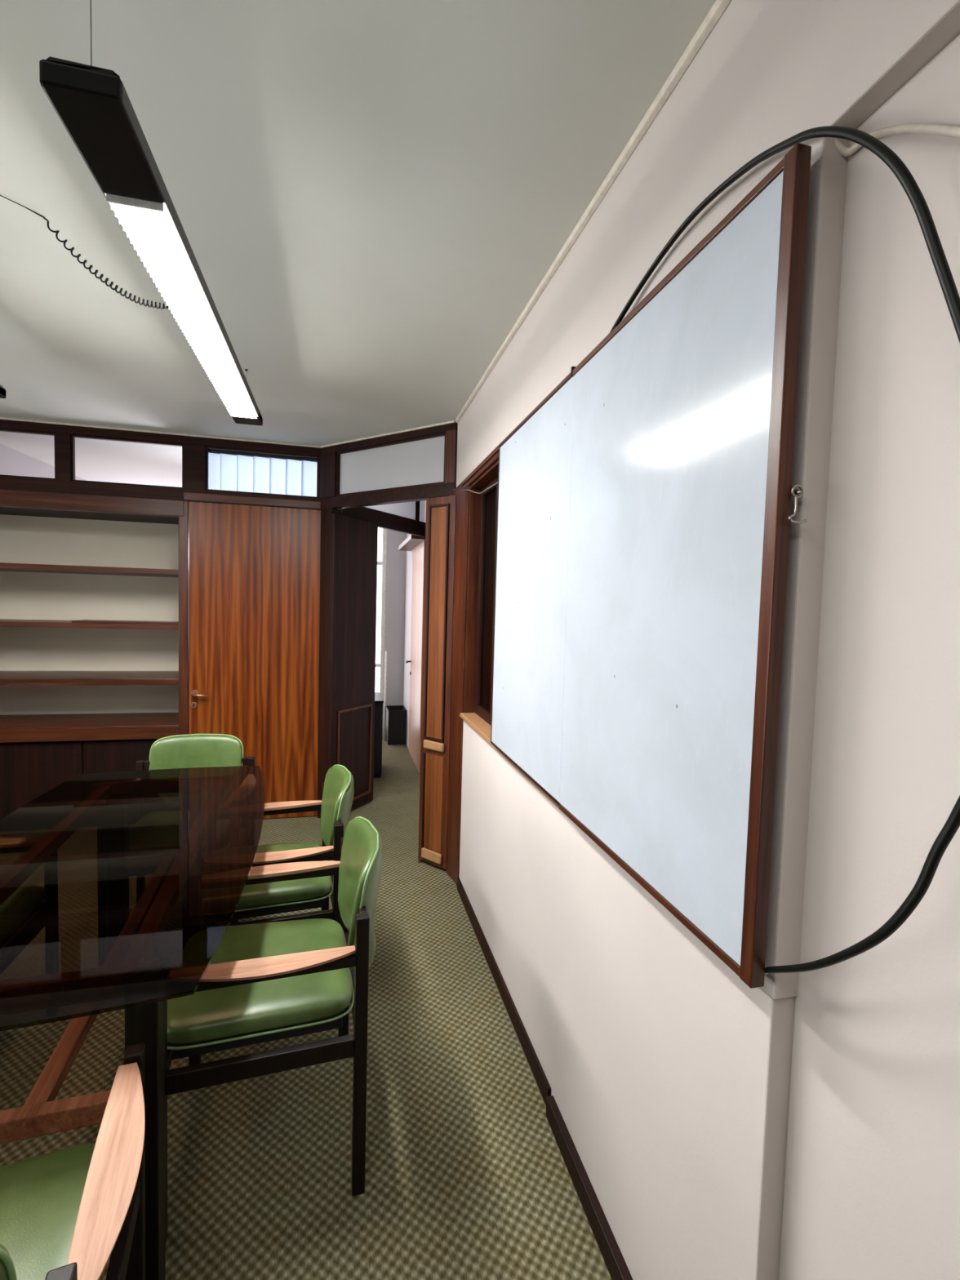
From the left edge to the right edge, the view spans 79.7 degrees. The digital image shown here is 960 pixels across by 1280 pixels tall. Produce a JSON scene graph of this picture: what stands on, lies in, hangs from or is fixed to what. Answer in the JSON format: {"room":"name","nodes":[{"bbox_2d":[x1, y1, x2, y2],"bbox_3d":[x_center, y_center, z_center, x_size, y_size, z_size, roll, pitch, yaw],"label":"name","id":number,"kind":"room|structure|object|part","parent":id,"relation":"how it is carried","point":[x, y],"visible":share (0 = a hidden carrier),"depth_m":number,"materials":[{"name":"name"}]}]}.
{"room":"meeting room","nodes":[
{"label":"meeting room","id":0,"kind":"room"},
{"bbox_2d":[0,443,86,480],"bbox_3d":[-4.423,-0.171,4.807,1.880,2.573,2.170,1,3,-14],"label":"wall","id":1,"kind":"structure","parent":0,"point":[12,462],"depth_m":4.32,"materials":[{"name":"white paint"}]},
{"bbox_2d":[0,419,320,734],"bbox_3d":[-3.023,-0.059,3.568,4.015,2.561,0.130,1,3,-14],"label":"wall","id":2,"kind":"structure","parent":0,"point":[62,493],"depth_m":3.71,"materials":[{"name":"brown wood"}]},
{"bbox_2d":[0,427,56,479],"bbox_3d":[-2.968,-1.142,3.498,0.699,0.290,0.028,1,3,-14],"label":"window","id":3,"kind":"structure","parent":2,"relation":"in","point":[1,429],"depth_m":3.54,"materials":[{"name":"brown glass"}]},
{"bbox_2d":[71,434,183,488],"bbox_3d":[-2.239,-1.131,3.675,0.645,0.290,0.028,1,3,-14],"label":"window","id":4,"kind":"structure","parent":2,"relation":"in","point":[73,436],"depth_m":3.64,"materials":[{"name":"brown glass"}]},
{"bbox_3d":[-1.969,0.164,3.848,0.054,2.145,0.110,1,3,-14],"label":"post","id":5,"kind":"part","parent":2,"relation":"part of","materials":[{"name":"red wood"}]},
{"bbox_2d":[189,501,320,818],"bbox_3d":[-1.505,0.168,3.903,0.866,2.144,0.098,1,3,-14],"label":"door","id":6,"kind":"structure","parent":2,"relation":"in","point":[255,571],"depth_m":3.90,"materials":[{"name":"brown wood"}]},
{"bbox_3d":[-1.848,0.366,3.793,0.096,0.028,0.023,1,3,-14],"label":"lever","id":7,"kind":"part","parent":6,"relation":"part of","materials":[{"name":"gold metal"}]},
{"bbox_2d":[205,445,319,497],"bbox_3d":[-1.454,-1.120,3.867,0.715,0.290,0.028,1,3,-14],"label":"window","id":8,"kind":"structure","parent":2,"relation":"in","point":[206,446],"depth_m":3.85,"materials":[{"name":"brown glass"}]},
{"bbox_2d":[208,448,317,497],"bbox_3d":[-1.433,-1.125,3.928,0.844,0.291,0.040,1,3,-14],"label":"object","id":9,"kind":"object","parent":8,"relation":"attached to","point":[228,470],"visible":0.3,"depth_m":3.91,"materials":[{"name":"white glass"}]},
{"bbox_3d":[-1.466,-1.256,3.912,0.770,0.030,0.040,1,3,-14],"label":"head rail","id":10,"kind":"part","parent":9,"relation":"part of","materials":[{"name":"black metal"}]},
{"bbox_2d":[0,736,611,1279],"bbox_3d":[-1.800,1.379,1.812,5.800,0.050,10.200,1,3,-14],"label":"floor","id":11,"kind":"structure","parent":0,"point":[467,1176],"depth_m":1.63,"materials":[{"name":"green carpet"}]},
{"bbox_2d":[0,1042,145,1279],"bbox_3d":[-0.793,1.021,0.762,0.595,0.835,0.562,0,3,-22],"label":"armchair","id":12,"kind":"object","parent":11,"relation":"on","point":[64,1213],"visible":1,"depth_m":0.93,"materials":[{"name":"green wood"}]},
{"bbox_3d":[-0.704,0.799,0.542,0.415,0.354,0.114,0,3,-22],"label":"backrest","id":13,"kind":"part","parent":12,"relation":"part of","materials":[{"name":"green leather"}]},
{"bbox_3d":[-0.808,0.969,0.800,0.453,0.070,0.464,0,3,-22],"label":"seat","id":14,"kind":"part","parent":12,"relation":"part of","materials":[{"name":"green leather"}]},
{"bbox_3d":[-0.489,1.089,0.674,0.030,0.725,0.032,0,3,-22],"label":"leg","id":15,"kind":"part","parent":12,"relation":"part of","materials":[{"name":"black wood"}]},
{"bbox_3d":[-0.554,0.801,0.873,0.072,0.017,0.418,0,3,-22],"label":"armrest","id":16,"kind":"part","parent":12,"relation":"part of","materials":[{"name":"brown wood"}]},
{"bbox_3d":[-0.573,1.047,0.884,0.022,0.046,0.424,0,3,-22],"label":"rail","id":17,"kind":"part","parent":12,"relation":"part of","materials":[{"name":"black wood"}]},
{"bbox_3d":[-0.658,1.096,1.099,0.030,0.655,0.032,0,3,-22],"label":"leg","id":18,"kind":"part","parent":12,"relation":"part of","materials":[{"name":"black wood"}]},
{"bbox_2d":[0,738,159,819],"bbox_3d":[-3.169,0.918,3.800,2.270,0.578,0.444,1,3,-14],"label":"base cabinet","id":19,"kind":"object","parent":11,"relation":"on","point":[28,771],"visible":0.31,"depth_m":3.68,"materials":[{"name":"black wood"}]},
{"bbox_3d":[-2.844,0.910,3.674,0.540,0.505,0.020,1,3,-14],"label":"door","id":20,"kind":"part","parent":19,"relation":"part of","materials":[{"name":"brown wood"}]},
{"bbox_2d":[0,506,179,742],"bbox_3d":[-3.137,-0.130,3.739,2.334,1.522,0.492,1,3,-14],"label":"bookcase","id":21,"kind":"object","parent":19,"relation":"on","point":[61,679],"visible":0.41,"depth_m":4.01,"materials":[{"name":"red wood"}]},
{"bbox_3d":[-3.148,0.247,3.755,2.269,0.040,0.460,1,3,-14],"label":"shelf","id":22,"kind":"part","parent":21,"relation":"part of","materials":[{"name":"red wood"}]},
{"bbox_3d":[-3.139,-0.114,3.738,2.269,0.030,0.455,1,3,-14],"label":"shelf","id":23,"kind":"part","parent":21,"relation":"part of","materials":[{"name":"red wood"}]},
{"bbox_3d":[-3.129,-0.473,3.718,2.269,0.035,0.455,1,3,-14],"label":"shelf","id":24,"kind":"part","parent":21,"relation":"part of","materials":[{"name":"red wood"}]},
{"bbox_2d":[71,619,178,624],"bbox_3d":[-2.317,-0.119,3.832,0.620,0.014,0.220,1,3,-15],"label":"board","id":25,"kind":"object","parent":21,"relation":"on","point":[100,621],"visible":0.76,"depth_m":3.75,"materials":[{"name":"red wood"}]},
{"bbox_3d":[-2.298,0.918,3.807,0.565,0.505,0.020,1,3,-14],"label":"door","id":26,"kind":"part","parent":19,"relation":"part of","materials":[{"name":"brown wood"}]},
{"bbox_2d":[0,765,264,1279],"bbox_3d":[-1.137,0.998,1.795,0.846,0.750,1.654,1,3,-17],"label":"conference table","id":27,"kind":"object","parent":11,"relation":"on","point":[119,890],"visible":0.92,"depth_m":1.39,"materials":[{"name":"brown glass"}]},
{"bbox_3d":[-1.127,0.627,1.775,0.846,0.008,1.654,1,3,-17],"label":"glass","id":28,"kind":"part","parent":27,"relation":"part of","materials":[{"name":"clear glass"}]},
{"bbox_3d":[-0.689,1.048,1.186,0.060,0.742,0.060,1,3,-17],"label":"leg","id":29,"kind":"part","parent":27,"relation":"part of","materials":[{"name":"black wood"}]},
{"bbox_2d":[136,733,254,924],"bbox_3d":[-1.350,0.902,2.646,0.595,0.835,0.562,1,3,-14],"label":"armchair","id":30,"kind":"object","parent":11,"relation":"on","point":[193,750],"visible":0.23,"depth_m":2.84,"materials":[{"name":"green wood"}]},
{"bbox_3d":[-1.641,0.942,2.783,0.030,0.725,0.032,1,3,-14],"label":"leg","id":31,"kind":"part","parent":30,"relation":"part of","materials":[{"name":"black wood"}]},
{"bbox_3d":[-1.396,0.654,2.851,0.415,0.354,0.114,1,3,-14],"label":"backrest","id":32,"kind":"part","parent":30,"relation":"part of","materials":[{"name":"green leather"}]},
{"bbox_3d":[-1.049,1.011,2.461,0.030,0.655,0.032,1,3,-14],"label":"leg","id":33,"kind":"part","parent":30,"relation":"part of","materials":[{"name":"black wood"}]},
{"bbox_3d":[-1.156,0.949,2.901,0.030,0.725,0.032,1,3,-14],"label":"leg","id":34,"kind":"part","parent":30,"relation":"part of","materials":[{"name":"black wood"}]},
{"bbox_2d":[164,816,382,1243],"bbox_3d":[-0.567,0.980,1.633,0.562,0.835,0.595,1,3,-18],"label":"armchair","id":35,"kind":"object","parent":11,"relation":"on","point":[264,982],"visible":0.77,"depth_m":1.45,"materials":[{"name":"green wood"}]},
{"bbox_3d":[-0.739,1.082,1.322,0.032,0.655,0.030,1,3,-18],"label":"leg","id":36,"kind":"part","parent":35,"relation":"part of","materials":[{"name":"black wood"}]},
{"bbox_3d":[-0.815,1.004,1.556,0.024,0.046,0.464,1,3,-18],"label":"rail","id":37,"kind":"part","parent":35,"relation":"part of","materials":[{"name":"black wood"}]},
{"bbox_3d":[-0.890,1.052,1.798,0.032,0.655,0.030,1,3,-18],"label":"leg","id":38,"kind":"part","parent":35,"relation":"part of","materials":[{"name":"black wood"}]},
{"bbox_3d":[-0.606,0.977,1.621,0.400,0.040,0.390,1,3,-18],"label":"seat","id":39,"kind":"part","parent":35,"relation":"part of","materials":[{"name":"green leather"}]},
{"bbox_3d":[-0.607,0.930,1.617,0.464,0.070,0.453,1,3,-18],"label":"seat","id":40,"kind":"part","parent":35,"relation":"part of","materials":[{"name":"green leather"}]},
{"bbox_3d":[-0.520,1.021,1.388,0.424,0.046,0.022,1,3,-18],"label":"rail","id":41,"kind":"part","parent":35,"relation":"part of","materials":[{"name":"black wood"}]},
{"bbox_3d":[-0.508,0.776,1.364,0.418,0.017,0.072,1,3,-18],"label":"armrest","id":42,"kind":"part","parent":35,"relation":"part of","materials":[{"name":"brown wood"}]},
{"bbox_3d":[-0.666,0.744,1.862,0.418,0.017,0.072,1,3,-18],"label":"armrest","id":43,"kind":"part","parent":35,"relation":"part of","materials":[{"name":"brown wood"}]},
{"bbox_3d":[-0.455,1.021,1.934,0.032,0.725,0.030,1,3,-18],"label":"leg","id":44,"kind":"part","parent":35,"relation":"part of","materials":[{"name":"black wood"}]},
{"bbox_3d":[-0.377,1.008,1.696,0.020,0.046,0.464,1,3,-18],"label":"rail","id":45,"kind":"part","parent":35,"relation":"part of","materials":[{"name":"black wood"}]},
{"bbox_3d":[-0.304,1.052,1.459,0.032,0.725,0.030,1,3,-18],"label":"leg","id":46,"kind":"part","parent":35,"relation":"part of","materials":[{"name":"black wood"}]},
{"bbox_3d":[-0.347,0.747,1.688,0.114,0.354,0.415,1,3,-18],"label":"backrest","id":47,"kind":"part","parent":35,"relation":"part of","materials":[{"name":"green leather"}]},
{"bbox_2d":[228,764,354,925],"bbox_3d":[-0.779,0.942,2.220,0.562,0.835,0.595,0,3,-20],"label":"armchair","id":48,"kind":"object","parent":11,"relation":"on","point":[335,806],"visible":0.56,"depth_m":2.05,"materials":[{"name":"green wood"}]},
{"bbox_3d":[-0.818,0.939,2.206,0.400,0.040,0.390,0,3,-20],"label":"seat","id":49,"kind":"part","parent":48,"relation":"part of","materials":[{"name":"green leather"}]},
{"bbox_3d":[-0.724,0.983,1.977,0.424,0.046,0.022,0,3,-20],"label":"rail","id":50,"kind":"part","parent":48,"relation":"part of","materials":[{"name":"black wood"}]},
{"bbox_3d":[-0.819,0.892,2.203,0.464,0.070,0.453,0,3,-20],"label":"seat","id":51,"kind":"part","parent":48,"relation":"part of","materials":[{"name":"green leather"}]},
{"bbox_3d":[-0.887,0.706,2.445,0.418,0.017,0.072,0,3,-20],"label":"armrest","id":52,"kind":"part","parent":48,"relation":"part of","materials":[{"name":"brown wood"}]},
{"bbox_3d":[-0.711,0.738,1.953,0.418,0.017,0.072,0,3,-20],"label":"armrest","id":53,"kind":"part","parent":48,"relation":"part of","materials":[{"name":"brown wood"}]},
{"bbox_3d":[-0.678,0.983,2.525,0.032,0.725,0.030,0,3,-20],"label":"leg","id":54,"kind":"part","parent":48,"relation":"part of","materials":[{"name":"black wood"}]},
{"bbox_3d":[-0.591,0.970,2.289,0.020,0.046,0.464,0,3,-20],"label":"rail","id":55,"kind":"part","parent":48,"relation":"part of","materials":[{"name":"black wood"}]},
{"bbox_3d":[-0.562,0.708,2.283,0.114,0.354,0.415,0,3,-20],"label":"backrest","id":56,"kind":"part","parent":48,"relation":"part of","materials":[{"name":"green leather"}]},
{"bbox_3d":[-0.510,1.013,2.055,0.032,0.725,0.030,0,3,-20],"label":"leg","id":57,"kind":"part","parent":48,"relation":"part of","materials":[{"name":"black wood"}]},
{"bbox_2d":[373,692,383,777],"bbox_3d":[-1.082,0.848,5.202,0.366,0.680,0.520,1,3,-14],"label":"base cabinet","id":58,"kind":"object","parent":11,"relation":"on","point":[379,701],"visible":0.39,"depth_m":5.00,"materials":[{"name":"black wood"}]},
{"bbox_2d":[383,651,386,741],"bbox_3d":[-1.050,0.624,6.381,0.019,1.000,0.020,1,3,-14],"label":"pipe","id":59,"kind":"object","parent":11,"relation":"on","point":[385,671],"visible":1,"depth_m":6.37,"materials":[{"name":"white metal"}]},
{"bbox_2d":[385,705,407,745],"bbox_3d":[-0.936,0.939,6.382,0.209,0.379,0.329,1,3,-14],"label":"trash can","id":60,"kind":"object","parent":11,"relation":"on","point":[396,715],"visible":0.98,"depth_m":6.24,"materials":[{"name":"black plastic"}]},
{"bbox_2d":[0,0,715,487],"bbox_3d":[-1.727,-1.239,1.669,5.800,0.050,10.200,1,3,-14],"label":"ceiling","id":61,"kind":"structure","parent":0,"point":[369,197],"depth_m":1.50,"materials":[{"name":"white paint"}]},
{"bbox_2d":[0,385,6,398],"bbox_3d":[-1.886,-1.094,1.571,0.123,0.238,1.849,1,3,-14],"label":"pendant lamp","id":62,"kind":"object","parent":61,"relation":"hanging from","point":[2,391],"visible":1,"depth_m":2.46,"materials":[{"name":"black metal"}]},
{"bbox_2d":[0,195,168,310],"bbox_3d":[-1.155,-1.086,1.622,0.502,0.215,0.079,0,3,-26],"label":"coiled cable","id":63,"kind":"object","parent":61,"relation":"hanging from","point":[78,255],"visible":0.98,"depth_m":1.66,"materials":[{"name":"black plastic"}]},
{"bbox_2d":[39,0,262,426],"bbox_3d":[-0.886,-1.082,1.856,0.123,0.238,1.849,1,3,-14],"label":"pendant lamp","id":64,"kind":"object","parent":61,"relation":"hanging from","point":[92,104],"visible":1,"depth_m":1.23,"materials":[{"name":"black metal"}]},
{"bbox_3d":[-0.735,-0.937,1.225,0.109,0.025,0.004,1,3,-14],"label":"plate","id":65,"kind":"part","parent":64,"relation":"part of","materials":[{"name":"white plastic"}]},
{"bbox_2d":[110,203,256,418],"bbox_3d":[-0.904,-0.983,1.924,0.105,0.022,1.438,1,3,-14],"label":"diffuser","id":66,"kind":"object","parent":64,"relation":"attached to","point":[155,231],"depth_m":1.57,"materials":[{"name":"white plastic"}]},
{"bbox_2d":[340,501,425,537],"bbox_3d":[-0.725,-1.107,4.504,0.040,0.468,1.038,3,4,29],"label":"wall","id":67,"kind":"structure","parent":0,"point":[384,520],"depth_m":4.53,"materials":[{"name":"brown wood"}]},
{"bbox_2d":[326,512,377,809],"bbox_3d":[-0.911,0.187,4.147,0.052,2.105,0.488,3,3,26],"label":"door","id":68,"kind":"structure","parent":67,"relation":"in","point":[353,575],"depth_m":4.11,"materials":[{"name":"brown wood"}]},
{"bbox_3d":[-0.907,0.826,4.180,0.012,0.685,0.383,3,3,26],"label":"moulding","id":69,"kind":"part","parent":68,"relation":"part of","materials":[{"name":"brown wood"}]},
{"bbox_2d":[364,500,425,522],"bbox_3d":[-0.723,-1.145,4.502,0.004,0.305,1.038,3,4,29],"label":"window","id":70,"kind":"structure","parent":67,"relation":"in","point":[406,509],"depth_m":4.70,"materials":[{"name":"glass"}]},
{"bbox_2d":[316,422,457,818],"bbox_3d":[-0.625,0.000,3.708,1.140,2.561,0.084,4,4,33],"label":"wall","id":71,"kind":"structure","parent":0,"point":[331,503],"depth_m":3.87,"materials":[{"name":"brown wood"}]},
{"bbox_3d":[-1.014,-1.114,3.912,0.150,0.298,0.064,4,4,33],"label":"post","id":72,"kind":"part","parent":71,"relation":"part of","materials":[{"name":"brown wood"}]},
{"bbox_3d":[-1.051,0.178,3.996,0.108,2.150,0.082,4,4,33],"label":"post","id":73,"kind":"part","parent":71,"relation":"part of","materials":[{"name":"brown wood"}]},
{"bbox_2d":[336,431,445,496],"bbox_3d":[-0.574,-1.086,3.612,0.916,0.298,0.026,4,4,33],"label":"window","id":74,"kind":"structure","parent":71,"relation":"in","point":[419,461],"depth_m":3.60,"materials":[{"name":"clear glass"}]},
{"bbox_3d":[-0.156,-1.060,3.349,0.072,0.298,0.064,4,4,33],"label":"post","id":75,"kind":"part","parent":71,"relation":"part of","materials":[{"name":"red wood"}]},
{"bbox_2d":[382,529,406,737],"bbox_3d":[-2.860,-0.207,6.251,5.800,2.573,0.300,1,3,-14],"label":"wall","id":76,"kind":"structure","parent":0,"point":[395,593],"depth_m":6.55,"materials":[{"name":"white paint"}]},
{"bbox_2d":[374,527,386,724],"bbox_3d":[-1.573,-0.156,6.459,1.000,2.320,0.050,1,3,-14],"label":"window","id":77,"kind":"structure","parent":76,"relation":"in","point":[382,533],"depth_m":6.54,"materials":[{"name":"white glass"}]},
{"bbox_3d":[-1.587,-0.156,6.455,0.970,2.320,0.010,1,3,-14],"label":"pane","id":78,"kind":"part","parent":77,"relation":"part of","materials":[{"name":"white glass"}]},
{"bbox_2d":[403,500,426,749],"bbox_3d":[-0.059,-0.069,5.141,0.880,2.573,3.190,1,3,-14],"label":"wall","id":79,"kind":"structure","parent":0,"point":[409,556],"depth_m":6.24,"materials":[{"name":"white paint"}]},
{"bbox_2d":[398,534,425,551],"bbox_3d":[-0.659,-0.928,5.510,0.135,0.045,1.130,1,3,-14],"label":"trim","id":80,"kind":"structure","parent":79,"relation":"attached to","point":[411,541],"depth_m":5.33,"materials":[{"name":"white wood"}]},
{"bbox_2d":[405,540,425,773],"bbox_3d":[-0.626,0.137,5.516,0.098,2.079,0.820,1,3,-14],"label":"door","id":81,"kind":"structure","parent":79,"relation":"in","point":[419,552],"depth_m":5.43,"materials":[{"name":"white paint"}]},
{"bbox_2d":[456,0,959,1279],"bbox_3d":[0.741,0.213,0.399,0.366,2.573,6.400,1,3,-14],"label":"wall","id":82,"kind":"structure","parent":0,"point":[804,1125],"depth_m":0.82,"materials":[{"name":"paint"}]},
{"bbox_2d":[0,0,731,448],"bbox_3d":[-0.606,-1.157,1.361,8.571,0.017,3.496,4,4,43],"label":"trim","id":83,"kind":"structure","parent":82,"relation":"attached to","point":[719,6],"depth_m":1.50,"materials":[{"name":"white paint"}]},
{"bbox_2d":[417,494,456,870],"bbox_3d":[-0.244,0.258,3.266,0.222,2.115,0.062,4,4,38],"label":"door","id":84,"kind":"structure","parent":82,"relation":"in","point":[440,522],"depth_m":3.25,"materials":[{"name":"red wood"}]},
{"bbox_3d":[-0.279,1.240,3.303,0.153,0.060,0.018,4,4,38],"label":"rail","id":85,"kind":"part","parent":84,"relation":"part of","materials":[{"name":"brown wood"}]},
{"bbox_3d":[-0.263,0.601,3.267,0.153,0.050,0.022,4,4,38],"label":"rail","id":86,"kind":"part","parent":84,"relation":"part of","materials":[{"name":"brown wood"}]},
{"bbox_3d":[-0.247,0.233,3.254,0.134,1.950,0.004,4,4,38],"label":"panel","id":87,"kind":"part","parent":84,"relation":"part of","materials":[{"name":"brown wood"}]},
{"bbox_3d":[-0.255,0.240,3.255,0.146,1.992,0.012,4,4,38],"label":"moulding","id":88,"kind":"part","parent":84,"relation":"part of","materials":[{"name":"brown wood"}]},
{"bbox_2d":[444,485,465,882],"bbox_3d":[-0.151,0.246,3.221,0.040,2.150,0.310,1,3,-14],"label":"trim","id":89,"kind":"structure","parent":82,"relation":"attached to","point":[460,495],"depth_m":3.14,"materials":[{"name":"red wood"}]},
{"bbox_2d":[457,876,632,1279],"bbox_3d":[0.139,1.364,1.989,0.023,0.068,2.230,1,3,-14],"label":"baseboard","id":90,"kind":"structure","parent":82,"relation":"attached to","point":[617,1268],"depth_m":1.59,"materials":[{"name":"brown wood"}]},
{"bbox_2d":[454,237,704,902],"bbox_3d":[0.144,0.294,2.228,0.107,2.178,2.320,1,3,-14],"label":"window","id":91,"kind":"structure","parent":82,"relation":"in","point":[480,509],"depth_m":2.95,"materials":[{"name":"red wood"}]},
{"bbox_3d":[-0.125,0.235,3.177,0.010,2.178,0.335,1,3,-14],"label":"casing","id":92,"kind":"part","parent":91,"relation":"part of","materials":[{"name":"red wood"}]},
{"bbox_2d":[453,481,497,493],"bbox_3d":[-0.028,-0.753,2.777,0.014,0.164,1.111,1,3,-14],"label":"wire","id":93,"kind":"object","parent":91,"relation":"attached to","point":[497,482],"visible":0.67,"depth_m":2.64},
{"bbox_3d":[0.235,-0.139,2.042,0.030,1.163,1.968,1,3,-14],"label":"frame","id":94,"kind":"part","parent":91,"relation":"part of","materials":[{"name":"brown wood"}]},
{"bbox_3d":[0.241,-0.141,2.019,0.004,1.075,1.920,1,3,-14],"label":"pane","id":95,"kind":"part","parent":91,"relation":"part of","materials":[{"name":"clear glass"}]},
{"bbox_3d":[0.171,0.451,2.085,0.097,0.022,1.950,1,3,-14],"label":"sill","id":96,"kind":"part","parent":91,"relation":"part of","materials":[{"name":"brown wood"}]},
{"bbox_3d":[0.134,-0.768,2.161,0.026,0.050,2.320,1,3,-14],"label":"head casing","id":97,"kind":"part","parent":91,"relation":"part of","materials":[{"name":"red wood"}]},
{"bbox_2d":[490,142,811,988],"bbox_3d":[0.257,-0.130,1.537,0.048,1.190,1.523,1,3,-14],"label":"whiteboard","id":98,"kind":"object","parent":82,"relation":"attached to","point":[644,515],"visible":1,"depth_m":1.05,"materials":[{"name":"white plastic"}]},
{"bbox_3d":[0.140,0.431,1.942,0.020,0.008,0.750,1,3,-14],"label":"rail","id":99,"kind":"part","parent":98,"relation":"part of","materials":[{"name":"brown wood"}]},
{"bbox_3d":[0.157,-0.149,1.912,0.018,1.154,0.734,1,3,-14],"label":"writing panel","id":100,"kind":"part","parent":98,"relation":"part of","materials":[{"name":"white plastic"}]},
{"bbox_3d":[0.170,-0.730,1.888,0.020,0.008,0.730,1,3,-14],"label":"rail","id":101,"kind":"part","parent":98,"relation":"part of","materials":[{"name":"brown wood"}]},
{"bbox_3d":[0.314,0.478,1.221,0.022,0.014,0.736,1,3,-14],"label":"rail","id":102,"kind":"part","parent":98,"relation":"part of","materials":[{"name":"red wood"}]},
{"bbox_3d":[0.331,-0.104,1.194,0.018,1.152,0.744,1,3,-14],"label":"writing panel","id":103,"kind":"part","parent":98,"relation":"part of","materials":[{"name":"white plastic"}]},
{"bbox_3d":[0.344,-0.686,1.167,0.022,0.014,0.756,1,3,-14],"label":"rail","id":104,"kind":"part","parent":98,"relation":"part of","materials":[{"name":"red wood"}]},
{"bbox_2d":[609,125,959,974],"bbox_3d":[0.389,-0.151,1.040,0.057,1.266,1.032,1,3,-14],"label":"cable","id":105,"kind":"object","parent":98,"relation":"attached to","point":[941,266],"visible":0.91,"depth_m":0.64,"materials":[{"name":"rubber"}]},
{"bbox_2d":[835,123,959,156],"bbox_3d":[0.533,-0.550,0.642,0.023,0.265,0.346,1,3,-14],"label":"cable","id":106,"kind":"object","parent":82,"relation":"attached to","point":[948,131],"visible":0.83,"depth_m":0.69,"materials":[{"name":"white plastic"}]}
]}

